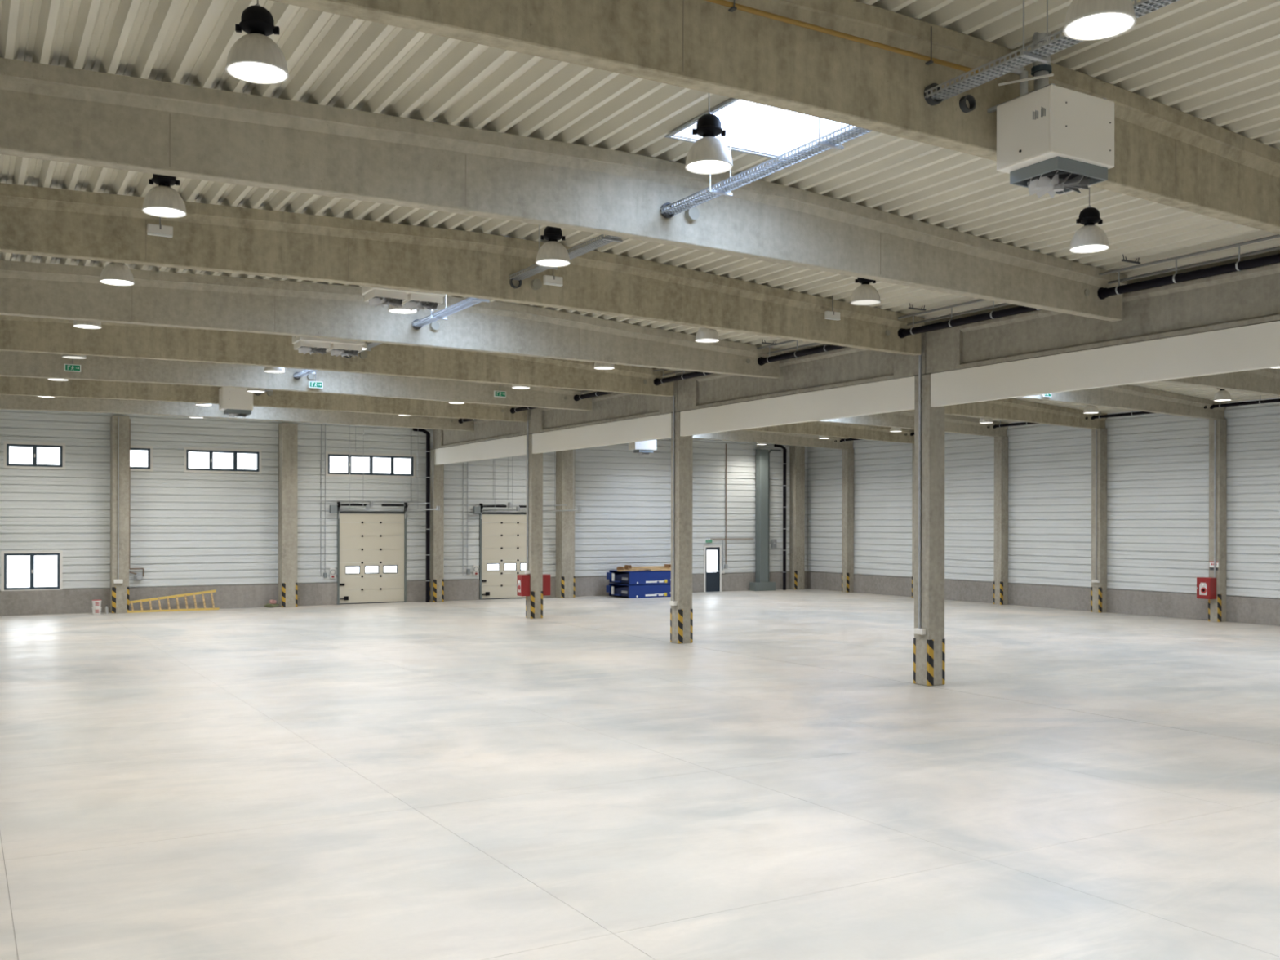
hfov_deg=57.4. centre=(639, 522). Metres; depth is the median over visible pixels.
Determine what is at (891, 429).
pendant lamp
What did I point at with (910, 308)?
bracket
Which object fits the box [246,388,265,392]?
pendant lamp
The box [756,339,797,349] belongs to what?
conduit
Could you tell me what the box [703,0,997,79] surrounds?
gas pipe
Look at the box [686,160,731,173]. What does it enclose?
diffuser
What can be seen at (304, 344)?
heater
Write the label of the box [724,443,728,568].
conduit
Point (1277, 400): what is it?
pipe
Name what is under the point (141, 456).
window
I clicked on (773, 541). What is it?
switch box
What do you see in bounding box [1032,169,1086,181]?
grille
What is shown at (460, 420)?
pipe
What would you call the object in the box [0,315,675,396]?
roof beam
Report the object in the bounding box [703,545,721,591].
door
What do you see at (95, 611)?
bucket
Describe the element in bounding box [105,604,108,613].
bottle
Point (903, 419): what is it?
roof beam
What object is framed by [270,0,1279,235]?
roof beam
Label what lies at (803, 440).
roof beam
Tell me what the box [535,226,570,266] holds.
pendant lamp
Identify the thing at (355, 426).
conduit
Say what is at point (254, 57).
pendant lamp
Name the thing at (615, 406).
girder
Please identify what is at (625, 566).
block
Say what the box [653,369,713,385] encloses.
pipe
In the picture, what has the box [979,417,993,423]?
pendant lamp
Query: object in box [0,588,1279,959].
floor
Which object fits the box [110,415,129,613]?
concrete column
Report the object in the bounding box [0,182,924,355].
roof beam
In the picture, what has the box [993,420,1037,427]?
pipe
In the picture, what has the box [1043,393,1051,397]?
exit sign
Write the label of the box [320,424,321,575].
conduit
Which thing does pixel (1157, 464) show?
wall
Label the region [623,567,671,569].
plank
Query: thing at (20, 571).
window
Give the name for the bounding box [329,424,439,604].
door
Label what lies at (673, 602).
conduit
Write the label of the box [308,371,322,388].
exit sign
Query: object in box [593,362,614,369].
pendant lamp
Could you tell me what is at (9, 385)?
roof beam
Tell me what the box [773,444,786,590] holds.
downpipe
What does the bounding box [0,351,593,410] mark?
roof beam
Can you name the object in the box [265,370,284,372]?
diffuser
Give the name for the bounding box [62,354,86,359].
pendant lamp
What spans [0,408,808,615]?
wall
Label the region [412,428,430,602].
downpipe
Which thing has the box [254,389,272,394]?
cable tray
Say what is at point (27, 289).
roof beam
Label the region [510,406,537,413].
pipe
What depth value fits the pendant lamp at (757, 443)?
57.24 m
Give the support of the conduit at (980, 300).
attached to the roof beam at (34, 220)
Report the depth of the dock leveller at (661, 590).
53.20 m
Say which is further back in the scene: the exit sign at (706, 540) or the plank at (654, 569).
the exit sign at (706, 540)
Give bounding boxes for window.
[0,551,62,591]
[3,440,65,469]
[129,445,152,471]
[183,447,262,474]
[325,451,415,478]
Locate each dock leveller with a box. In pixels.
[605,582,671,598]
[606,569,671,585]
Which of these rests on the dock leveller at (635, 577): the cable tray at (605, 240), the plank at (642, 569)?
the plank at (642, 569)
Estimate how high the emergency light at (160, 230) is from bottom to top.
0.660 m
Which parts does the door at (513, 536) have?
motor, pane, pane, pane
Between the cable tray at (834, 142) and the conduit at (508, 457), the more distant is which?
the conduit at (508, 457)
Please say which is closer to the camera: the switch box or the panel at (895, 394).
the panel at (895, 394)
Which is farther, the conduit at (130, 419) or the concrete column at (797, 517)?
the concrete column at (797, 517)
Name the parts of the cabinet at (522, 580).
pane, door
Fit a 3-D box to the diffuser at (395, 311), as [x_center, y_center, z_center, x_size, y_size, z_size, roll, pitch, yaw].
[-4.257,-3.801,20.948,0.484,0.012,0.484,0,0,-30]
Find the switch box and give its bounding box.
[771,539,776,547]
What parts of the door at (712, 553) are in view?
pane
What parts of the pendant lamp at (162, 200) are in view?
lamp shade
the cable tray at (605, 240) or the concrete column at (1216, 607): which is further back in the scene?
the concrete column at (1216, 607)
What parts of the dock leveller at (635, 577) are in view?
data plate, plate, deck plate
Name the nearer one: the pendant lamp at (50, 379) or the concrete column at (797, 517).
the pendant lamp at (50, 379)
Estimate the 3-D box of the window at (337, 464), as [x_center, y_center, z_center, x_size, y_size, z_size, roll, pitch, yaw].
[-11.291,-2.419,49.068,3.850,1.010,0.112,0,0,-30]
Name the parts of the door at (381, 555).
motor, pane, pane, pane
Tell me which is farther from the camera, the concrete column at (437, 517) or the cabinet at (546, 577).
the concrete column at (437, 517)
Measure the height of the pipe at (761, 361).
0.421 m
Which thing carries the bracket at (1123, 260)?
attached to the ceiling
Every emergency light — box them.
[146,217,173,237]
[543,269,563,286]
[824,295,840,320]
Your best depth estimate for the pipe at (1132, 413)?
43.43 m
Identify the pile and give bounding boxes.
[264,600,279,607]
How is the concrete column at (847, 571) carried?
on the floor
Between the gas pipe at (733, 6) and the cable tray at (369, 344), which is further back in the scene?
the cable tray at (369, 344)
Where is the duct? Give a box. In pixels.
[749,448,775,591]
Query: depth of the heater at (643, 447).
51.88 m
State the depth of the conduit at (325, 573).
47.99 m
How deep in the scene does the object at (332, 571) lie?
48.09 m
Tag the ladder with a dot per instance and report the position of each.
(184, 595)
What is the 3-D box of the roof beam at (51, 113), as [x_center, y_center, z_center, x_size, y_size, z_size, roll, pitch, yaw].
[-0.365,-4.165,15.240,20.090,1.268,0.405,0,0,-30]
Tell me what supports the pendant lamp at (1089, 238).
hanging from the ceiling
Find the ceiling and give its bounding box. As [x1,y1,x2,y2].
[0,0,1279,429]
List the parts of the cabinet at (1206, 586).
door, pane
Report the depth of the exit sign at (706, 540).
57.51 m
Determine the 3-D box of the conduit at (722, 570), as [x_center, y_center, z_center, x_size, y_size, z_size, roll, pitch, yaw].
[4.128,1.684,57.976,0.120,1.650,0.100,0,0,-30]
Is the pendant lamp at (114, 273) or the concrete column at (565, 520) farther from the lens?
the concrete column at (565, 520)
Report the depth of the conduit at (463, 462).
51.04 m
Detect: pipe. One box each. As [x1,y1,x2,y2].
[457,418,475,423]
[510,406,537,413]
[573,390,613,401]
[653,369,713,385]
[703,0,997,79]
[757,341,847,365]
[768,448,781,582]
[840,438,862,441]
[897,301,1040,337]
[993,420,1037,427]
[1092,409,1154,418]
[1097,245,1279,299]
[1210,395,1279,408]
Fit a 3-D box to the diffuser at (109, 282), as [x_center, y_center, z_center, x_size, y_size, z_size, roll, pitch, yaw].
[-8.313,-3.829,18.574,0.484,0.012,0.484,0,0,-30]
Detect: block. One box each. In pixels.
[616,566,623,569]
[624,564,631,568]
[664,564,671,567]
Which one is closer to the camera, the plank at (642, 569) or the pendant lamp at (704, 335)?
the pendant lamp at (704, 335)
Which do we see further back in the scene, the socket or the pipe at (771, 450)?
the pipe at (771, 450)
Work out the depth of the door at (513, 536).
51.94 m
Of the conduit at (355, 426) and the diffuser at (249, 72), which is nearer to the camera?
the diffuser at (249, 72)
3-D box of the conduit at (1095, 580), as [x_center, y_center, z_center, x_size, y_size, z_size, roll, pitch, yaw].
[17.452,-0.638,44.741,0.120,5.850,0.280,0,0,-30]
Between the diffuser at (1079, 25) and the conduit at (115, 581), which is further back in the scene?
the conduit at (115, 581)
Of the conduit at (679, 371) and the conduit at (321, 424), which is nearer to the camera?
the conduit at (679, 371)
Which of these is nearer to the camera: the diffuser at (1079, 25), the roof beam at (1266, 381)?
the diffuser at (1079, 25)
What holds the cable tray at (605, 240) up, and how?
attached to the roof beam at (34, 220)
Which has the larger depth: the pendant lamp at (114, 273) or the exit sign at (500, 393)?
the exit sign at (500, 393)
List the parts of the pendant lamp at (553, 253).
lamp shade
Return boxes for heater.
[218,386,253,417]
[292,335,364,357]
[361,285,445,311]
[628,440,656,454]
[986,31,1114,198]
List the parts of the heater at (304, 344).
panel, outlet frame, casing, outlet frame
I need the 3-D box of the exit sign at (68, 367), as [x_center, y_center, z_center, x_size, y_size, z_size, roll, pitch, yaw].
[-14.280,-4.253,29.404,0.380,0.885,0.054,0,0,-30]
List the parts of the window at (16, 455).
pane, pane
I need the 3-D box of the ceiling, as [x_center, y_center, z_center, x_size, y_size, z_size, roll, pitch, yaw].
[4.843,-4.679,26.992,41.550,0.908,54.510,0,0,-30]
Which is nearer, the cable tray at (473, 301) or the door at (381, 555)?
the cable tray at (473, 301)
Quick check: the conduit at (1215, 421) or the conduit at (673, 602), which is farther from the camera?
the conduit at (1215, 421)
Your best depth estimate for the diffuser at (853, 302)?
20.03 m
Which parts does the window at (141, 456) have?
pane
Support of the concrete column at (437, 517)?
on the floor
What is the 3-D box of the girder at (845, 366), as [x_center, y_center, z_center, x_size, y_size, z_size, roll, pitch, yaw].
[3.718,-3.624,28.841,0.460,0.980,9.754,0,0,-30]
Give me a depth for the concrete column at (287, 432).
46.68 m
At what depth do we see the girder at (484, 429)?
45.28 m
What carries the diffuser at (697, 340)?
attached to the pendant lamp at (704, 335)
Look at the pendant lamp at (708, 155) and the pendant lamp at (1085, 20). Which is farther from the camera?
the pendant lamp at (708, 155)
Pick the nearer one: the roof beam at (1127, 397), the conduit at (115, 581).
the roof beam at (1127, 397)
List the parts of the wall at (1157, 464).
panel, panel, panel, panel, panel, panel, panel, panel, panel, panel, panel, panel, panel, panel, panel, panel, panel, panel, panel, panel, panel, panel, panel, panel, panel, panel, panel, panel, panel, panel, panel, panel, panel, panel, panel, panel, panel, panel, panel, panel, panel, panel, panel, panel, panel, panel, panel, panel, panel, panel, panel, panel, panel, panel, panel, panel, panel, panel, panel, panel, panel, panel, panel, panel, panel, panel, panel, panel, panel, panel, panel, panel, panel, panel, panel, panel, panel, panel, panel, panel, panel, panel, panel, panel, panel, panel, panel, panel, panel, panel, panel, panel, panel, panel, panel, panel, panel, panel, panel, panel, panel, panel, panel, panel, panel, panel, panel, panel, panel, panel, panel, panel, panel, panel, panel, panel, panel, panel, panel, panel, panel, panel, panel, panel, panel, panel, panel, panel, panel, panel, panel, panel, panel, panel, panel, panel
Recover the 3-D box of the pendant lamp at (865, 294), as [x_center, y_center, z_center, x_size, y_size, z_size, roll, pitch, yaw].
[3.866,-4.220,20.037,0.512,0.892,0.512,0,0,-30]
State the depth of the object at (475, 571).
51.29 m
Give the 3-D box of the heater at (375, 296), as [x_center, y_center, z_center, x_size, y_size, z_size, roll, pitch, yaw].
[-3.895,-4.083,19.580,1.258,0.880,1.080,0,0,-30]
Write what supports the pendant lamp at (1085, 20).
hanging from the ceiling
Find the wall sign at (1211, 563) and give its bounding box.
[1208,561,1218,570]
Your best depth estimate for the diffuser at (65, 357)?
27.03 m
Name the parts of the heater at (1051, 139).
panel, casing, outlet frame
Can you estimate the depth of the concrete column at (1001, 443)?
49.00 m
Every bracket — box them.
[761,339,777,345]
[908,302,925,311]
[1121,254,1140,264]
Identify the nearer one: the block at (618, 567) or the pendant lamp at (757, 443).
the block at (618, 567)
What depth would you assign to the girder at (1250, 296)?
20.35 m
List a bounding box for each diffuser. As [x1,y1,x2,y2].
[48,378,67,380]
[63,355,84,358]
[74,324,100,328]
[101,279,133,284]
[143,207,185,217]
[227,62,286,82]
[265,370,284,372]
[389,309,415,313]
[513,386,528,388]
[536,259,568,266]
[595,367,613,368]
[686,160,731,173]
[696,338,718,342]
[851,300,879,304]
[1065,13,1133,38]
[1071,244,1108,252]
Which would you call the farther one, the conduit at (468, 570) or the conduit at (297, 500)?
the conduit at (468, 570)
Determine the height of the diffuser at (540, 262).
0.012 m
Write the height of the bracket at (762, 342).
0.115 m
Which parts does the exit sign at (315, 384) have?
sign plate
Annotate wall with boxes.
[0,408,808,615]
[807,397,1279,626]
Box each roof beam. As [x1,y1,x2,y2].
[0,57,1127,321]
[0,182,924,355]
[0,260,781,378]
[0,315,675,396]
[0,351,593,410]
[0,376,527,422]
[0,395,474,431]
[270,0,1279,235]
[692,430,853,448]
[740,421,914,443]
[817,410,1008,436]
[906,398,1107,428]
[1017,384,1226,419]
[1159,368,1279,396]
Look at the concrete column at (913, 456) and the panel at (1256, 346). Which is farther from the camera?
the concrete column at (913, 456)
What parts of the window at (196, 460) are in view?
pane, pane, pane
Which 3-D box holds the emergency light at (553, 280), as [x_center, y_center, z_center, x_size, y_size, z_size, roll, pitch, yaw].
[-1.477,-4.466,19.883,0.340,0.837,0.085,0,0,-30]
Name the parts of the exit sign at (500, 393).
sign plate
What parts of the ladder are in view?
rail, rail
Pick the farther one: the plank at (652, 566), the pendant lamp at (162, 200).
the plank at (652, 566)
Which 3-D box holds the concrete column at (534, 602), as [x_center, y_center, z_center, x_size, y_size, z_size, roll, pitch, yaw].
[-3.756,0.121,41.588,0.460,6.542,0.460,0,0,-30]
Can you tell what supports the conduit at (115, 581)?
attached to the concrete column at (119, 593)
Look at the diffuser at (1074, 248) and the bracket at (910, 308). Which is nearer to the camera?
the diffuser at (1074, 248)
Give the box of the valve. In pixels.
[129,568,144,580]
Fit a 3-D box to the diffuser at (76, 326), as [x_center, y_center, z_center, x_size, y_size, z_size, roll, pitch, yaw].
[-10.783,-3.835,22.794,0.484,0.012,0.484,0,0,-30]
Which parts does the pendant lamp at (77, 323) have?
lamp shade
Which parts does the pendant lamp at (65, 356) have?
lamp shade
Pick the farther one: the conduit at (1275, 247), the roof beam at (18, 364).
the roof beam at (18, 364)
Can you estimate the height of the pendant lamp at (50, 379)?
0.907 m
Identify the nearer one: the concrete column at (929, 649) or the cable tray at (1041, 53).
the cable tray at (1041, 53)
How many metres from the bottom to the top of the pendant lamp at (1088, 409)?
0.740 m
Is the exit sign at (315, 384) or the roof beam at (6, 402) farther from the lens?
the roof beam at (6, 402)
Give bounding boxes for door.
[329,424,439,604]
[472,448,581,599]
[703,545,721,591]
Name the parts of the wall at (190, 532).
panel, panel, panel, panel, panel, panel, panel, panel, panel, panel, panel, panel, panel, panel, panel, panel, panel, panel, panel, panel, panel, panel, panel, panel, panel, panel, panel, panel, panel, panel, panel, panel, panel, panel, panel, panel, panel, panel, panel, panel, panel, panel, panel, panel, panel, panel, panel, panel, panel, panel, panel, panel, panel, panel, panel, panel, panel, panel, panel, panel, panel, panel, panel, panel, panel, panel, panel, panel, panel, panel, panel, panel, panel, panel, panel, panel, panel, panel, panel, panel, panel, panel, panel, panel, panel, panel, panel, panel, panel, panel, panel, panel, panel, panel, panel, panel, panel, panel, panel, panel, panel, panel, panel, panel, panel, panel, panel, panel, panel, panel, panel, panel, panel, panel, panel, panel, panel, panel, panel, panel, panel, panel, panel, panel, panel, panel, panel, panel, panel, panel, panel, panel, panel, panel, panel, panel, panel, panel, panel, panel, panel, panel, panel, panel, panel, panel, panel, panel, panel, panel, panel, panel, panel, panel, panel, panel, panel, panel, panel, panel, panel, panel, panel, panel, panel, panel, panel, panel, panel, panel, panel, panel, panel, panel, panel, panel, panel, panel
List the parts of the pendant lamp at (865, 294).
lamp shade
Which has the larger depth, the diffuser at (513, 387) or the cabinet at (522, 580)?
the cabinet at (522, 580)
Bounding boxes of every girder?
[433,408,531,448]
[530,380,678,433]
[677,331,928,411]
[925,262,1279,373]
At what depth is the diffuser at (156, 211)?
14.34 m
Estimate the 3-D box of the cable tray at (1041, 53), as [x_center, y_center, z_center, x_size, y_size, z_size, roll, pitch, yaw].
[4.010,-4.421,9.300,0.340,0.740,4.659,0,0,-30]
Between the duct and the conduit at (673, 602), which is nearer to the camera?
the conduit at (673, 602)
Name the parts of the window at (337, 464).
pane, pane, pane, pane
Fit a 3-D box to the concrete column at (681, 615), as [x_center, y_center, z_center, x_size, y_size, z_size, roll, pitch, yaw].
[1.183,0.132,33.149,0.460,6.542,0.460,0,0,-30]
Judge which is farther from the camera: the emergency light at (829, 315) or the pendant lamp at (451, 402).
the pendant lamp at (451, 402)
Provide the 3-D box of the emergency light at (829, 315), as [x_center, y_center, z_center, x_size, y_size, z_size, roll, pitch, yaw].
[3.787,-4.264,22.965,0.340,0.533,0.085,0,0,-30]
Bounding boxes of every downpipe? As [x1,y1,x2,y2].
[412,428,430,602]
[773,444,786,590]
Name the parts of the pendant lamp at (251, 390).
lamp shade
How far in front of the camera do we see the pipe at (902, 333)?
22.59 m
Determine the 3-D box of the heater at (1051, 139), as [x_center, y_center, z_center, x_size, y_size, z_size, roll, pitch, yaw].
[4.061,-4.068,11.598,1.028,1.604,0.934,0,0,-30]
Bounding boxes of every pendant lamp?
[47,377,68,381]
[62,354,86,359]
[72,320,102,328]
[99,262,134,285]
[142,173,186,217]
[195,403,212,405]
[225,0,288,84]
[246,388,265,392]
[263,366,284,373]
[362,342,367,350]
[387,304,417,314]
[448,401,464,404]
[511,384,529,389]
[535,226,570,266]
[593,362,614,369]
[684,93,733,174]
[694,327,719,342]
[755,442,766,444]
[818,435,829,439]
[849,277,880,305]
[889,426,902,431]
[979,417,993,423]
[1062,0,1136,40]
[1069,186,1109,253]
[1083,404,1098,413]
[1213,388,1231,401]
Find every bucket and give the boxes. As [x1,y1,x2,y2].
[92,600,101,607]
[92,606,101,614]
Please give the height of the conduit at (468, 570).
6.270 m
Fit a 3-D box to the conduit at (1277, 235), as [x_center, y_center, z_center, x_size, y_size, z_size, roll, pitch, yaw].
[8.916,-4.201,17.843,0.042,0.042,4.669,0,0,-30]
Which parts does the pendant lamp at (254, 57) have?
lamp shade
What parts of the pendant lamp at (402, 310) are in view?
lamp shade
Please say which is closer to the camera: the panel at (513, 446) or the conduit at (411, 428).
the panel at (513, 446)
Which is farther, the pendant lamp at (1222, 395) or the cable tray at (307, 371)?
the pendant lamp at (1222, 395)
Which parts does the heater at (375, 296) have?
panel, outlet frame, casing, outlet frame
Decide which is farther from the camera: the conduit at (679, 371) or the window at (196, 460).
the window at (196, 460)
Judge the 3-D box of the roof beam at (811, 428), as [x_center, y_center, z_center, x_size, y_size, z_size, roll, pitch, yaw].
[4.217,-4.142,48.402,20.160,1.125,0.400,0,0,-30]
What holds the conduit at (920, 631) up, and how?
attached to the concrete column at (929, 649)
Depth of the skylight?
14.88 m
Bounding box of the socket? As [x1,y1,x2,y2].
[134,574,142,580]
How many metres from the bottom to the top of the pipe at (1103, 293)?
0.421 m
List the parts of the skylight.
edge trim, pane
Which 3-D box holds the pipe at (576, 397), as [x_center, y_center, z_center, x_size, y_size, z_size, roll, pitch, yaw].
[-0.824,-4.041,34.802,0.203,0.421,4.669,0,0,-30]
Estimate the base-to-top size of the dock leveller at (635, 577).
0.600 m
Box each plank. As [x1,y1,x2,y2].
[617,568,653,571]
[622,565,664,568]
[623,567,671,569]
[648,568,671,570]
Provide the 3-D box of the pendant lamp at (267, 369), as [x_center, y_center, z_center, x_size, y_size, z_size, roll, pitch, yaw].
[-9.195,-4.333,29.388,0.512,1.063,0.512,0,0,-30]
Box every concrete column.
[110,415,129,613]
[278,422,297,607]
[430,448,444,602]
[525,433,542,618]
[555,448,574,597]
[670,411,693,644]
[789,445,804,589]
[841,448,853,592]
[911,443,914,597]
[913,373,945,685]
[993,435,1008,604]
[1090,427,1106,613]
[1208,418,1226,622]
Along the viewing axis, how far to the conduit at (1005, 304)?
22.93 m
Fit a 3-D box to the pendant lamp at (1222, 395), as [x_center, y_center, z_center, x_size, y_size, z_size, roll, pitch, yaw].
[18.193,-4.194,36.480,0.512,0.740,0.512,0,0,-30]
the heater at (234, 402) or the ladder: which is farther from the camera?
the ladder
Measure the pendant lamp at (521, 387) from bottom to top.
0.832 m
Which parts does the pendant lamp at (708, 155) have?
lamp shade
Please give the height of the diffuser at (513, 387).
0.012 m
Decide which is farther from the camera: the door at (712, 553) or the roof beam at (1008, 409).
the door at (712, 553)
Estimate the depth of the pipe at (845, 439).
56.67 m
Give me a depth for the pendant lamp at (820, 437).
53.03 m
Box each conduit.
[113,417,122,583]
[128,418,130,568]
[297,500,421,502]
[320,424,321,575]
[323,424,326,577]
[355,426,355,451]
[410,428,411,501]
[462,462,463,575]
[466,462,470,574]
[493,458,493,499]
[507,457,508,500]
[524,421,530,573]
[662,370,687,376]
[669,395,677,605]
[710,538,754,539]
[721,540,724,573]
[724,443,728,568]
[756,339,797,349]
[767,342,819,354]
[897,298,987,319]
[906,302,1010,325]
[914,352,925,635]
[1091,430,1099,582]
[1098,234,1279,275]
[1107,245,1279,284]
[1213,420,1216,577]
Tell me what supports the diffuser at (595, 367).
attached to the pendant lamp at (598, 366)
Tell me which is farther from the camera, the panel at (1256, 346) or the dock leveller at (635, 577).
the dock leveller at (635, 577)
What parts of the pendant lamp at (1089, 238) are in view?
lamp shade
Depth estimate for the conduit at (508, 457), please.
52.12 m
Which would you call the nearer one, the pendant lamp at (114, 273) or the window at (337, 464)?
the pendant lamp at (114, 273)
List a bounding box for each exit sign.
[64,364,80,372]
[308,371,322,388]
[493,383,506,397]
[705,539,712,542]
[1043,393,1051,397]
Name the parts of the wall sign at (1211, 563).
sign plate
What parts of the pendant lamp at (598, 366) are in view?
lamp shade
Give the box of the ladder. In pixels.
[127,590,219,613]
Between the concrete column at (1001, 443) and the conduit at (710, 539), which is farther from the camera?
the conduit at (710, 539)
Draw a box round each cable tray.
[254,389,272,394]
[293,368,318,377]
[347,342,382,355]
[412,294,489,326]
[509,225,622,280]
[660,118,872,215]
[924,0,1178,101]
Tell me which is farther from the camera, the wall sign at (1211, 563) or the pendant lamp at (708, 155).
the wall sign at (1211, 563)
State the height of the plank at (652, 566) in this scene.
0.060 m
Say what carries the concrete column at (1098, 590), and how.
on the floor
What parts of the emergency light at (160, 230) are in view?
rod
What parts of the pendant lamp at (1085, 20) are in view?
lamp shade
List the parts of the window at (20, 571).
pane, pane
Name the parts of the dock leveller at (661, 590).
data plate, plate, deck plate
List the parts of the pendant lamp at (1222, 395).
lamp shade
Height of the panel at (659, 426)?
0.690 m
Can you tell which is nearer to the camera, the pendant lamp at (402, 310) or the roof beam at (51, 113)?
the roof beam at (51, 113)
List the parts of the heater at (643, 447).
panel, outlet frame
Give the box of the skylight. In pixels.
[665,97,854,159]
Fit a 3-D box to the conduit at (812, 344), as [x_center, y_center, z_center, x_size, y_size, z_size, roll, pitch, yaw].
[4.236,-4.111,26.434,0.042,0.042,4.669,0,0,-30]
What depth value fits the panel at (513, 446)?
45.22 m
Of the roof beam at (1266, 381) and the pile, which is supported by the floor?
the pile
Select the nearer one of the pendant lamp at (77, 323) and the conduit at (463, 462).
the pendant lamp at (77, 323)
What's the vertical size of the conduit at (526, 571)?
5.410 m
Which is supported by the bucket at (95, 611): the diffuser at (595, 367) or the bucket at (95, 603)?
the bucket at (95, 603)
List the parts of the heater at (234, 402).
panel, outlet frame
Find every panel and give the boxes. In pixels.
[434,435,526,465]
[532,413,671,453]
[680,376,915,435]
[930,320,1279,407]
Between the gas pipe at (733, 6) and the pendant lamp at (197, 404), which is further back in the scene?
the pendant lamp at (197, 404)
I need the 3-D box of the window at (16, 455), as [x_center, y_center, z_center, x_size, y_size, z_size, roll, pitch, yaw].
[-22.135,-2.457,42.721,2.000,0.980,0.112,0,0,-30]
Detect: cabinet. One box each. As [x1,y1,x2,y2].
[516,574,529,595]
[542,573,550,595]
[1196,577,1216,599]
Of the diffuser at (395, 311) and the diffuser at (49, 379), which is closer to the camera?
the diffuser at (395, 311)
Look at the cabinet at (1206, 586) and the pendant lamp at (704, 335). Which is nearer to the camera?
the pendant lamp at (704, 335)
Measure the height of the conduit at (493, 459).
3.000 m
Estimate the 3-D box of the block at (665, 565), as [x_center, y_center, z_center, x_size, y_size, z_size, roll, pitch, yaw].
[1.282,1.991,54.028,0.320,0.150,0.240,0,0,25]
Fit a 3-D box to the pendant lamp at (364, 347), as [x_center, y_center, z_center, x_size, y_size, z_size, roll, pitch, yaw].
[-6.208,-4.335,25.471,0.512,1.080,0.512,0,0,-30]

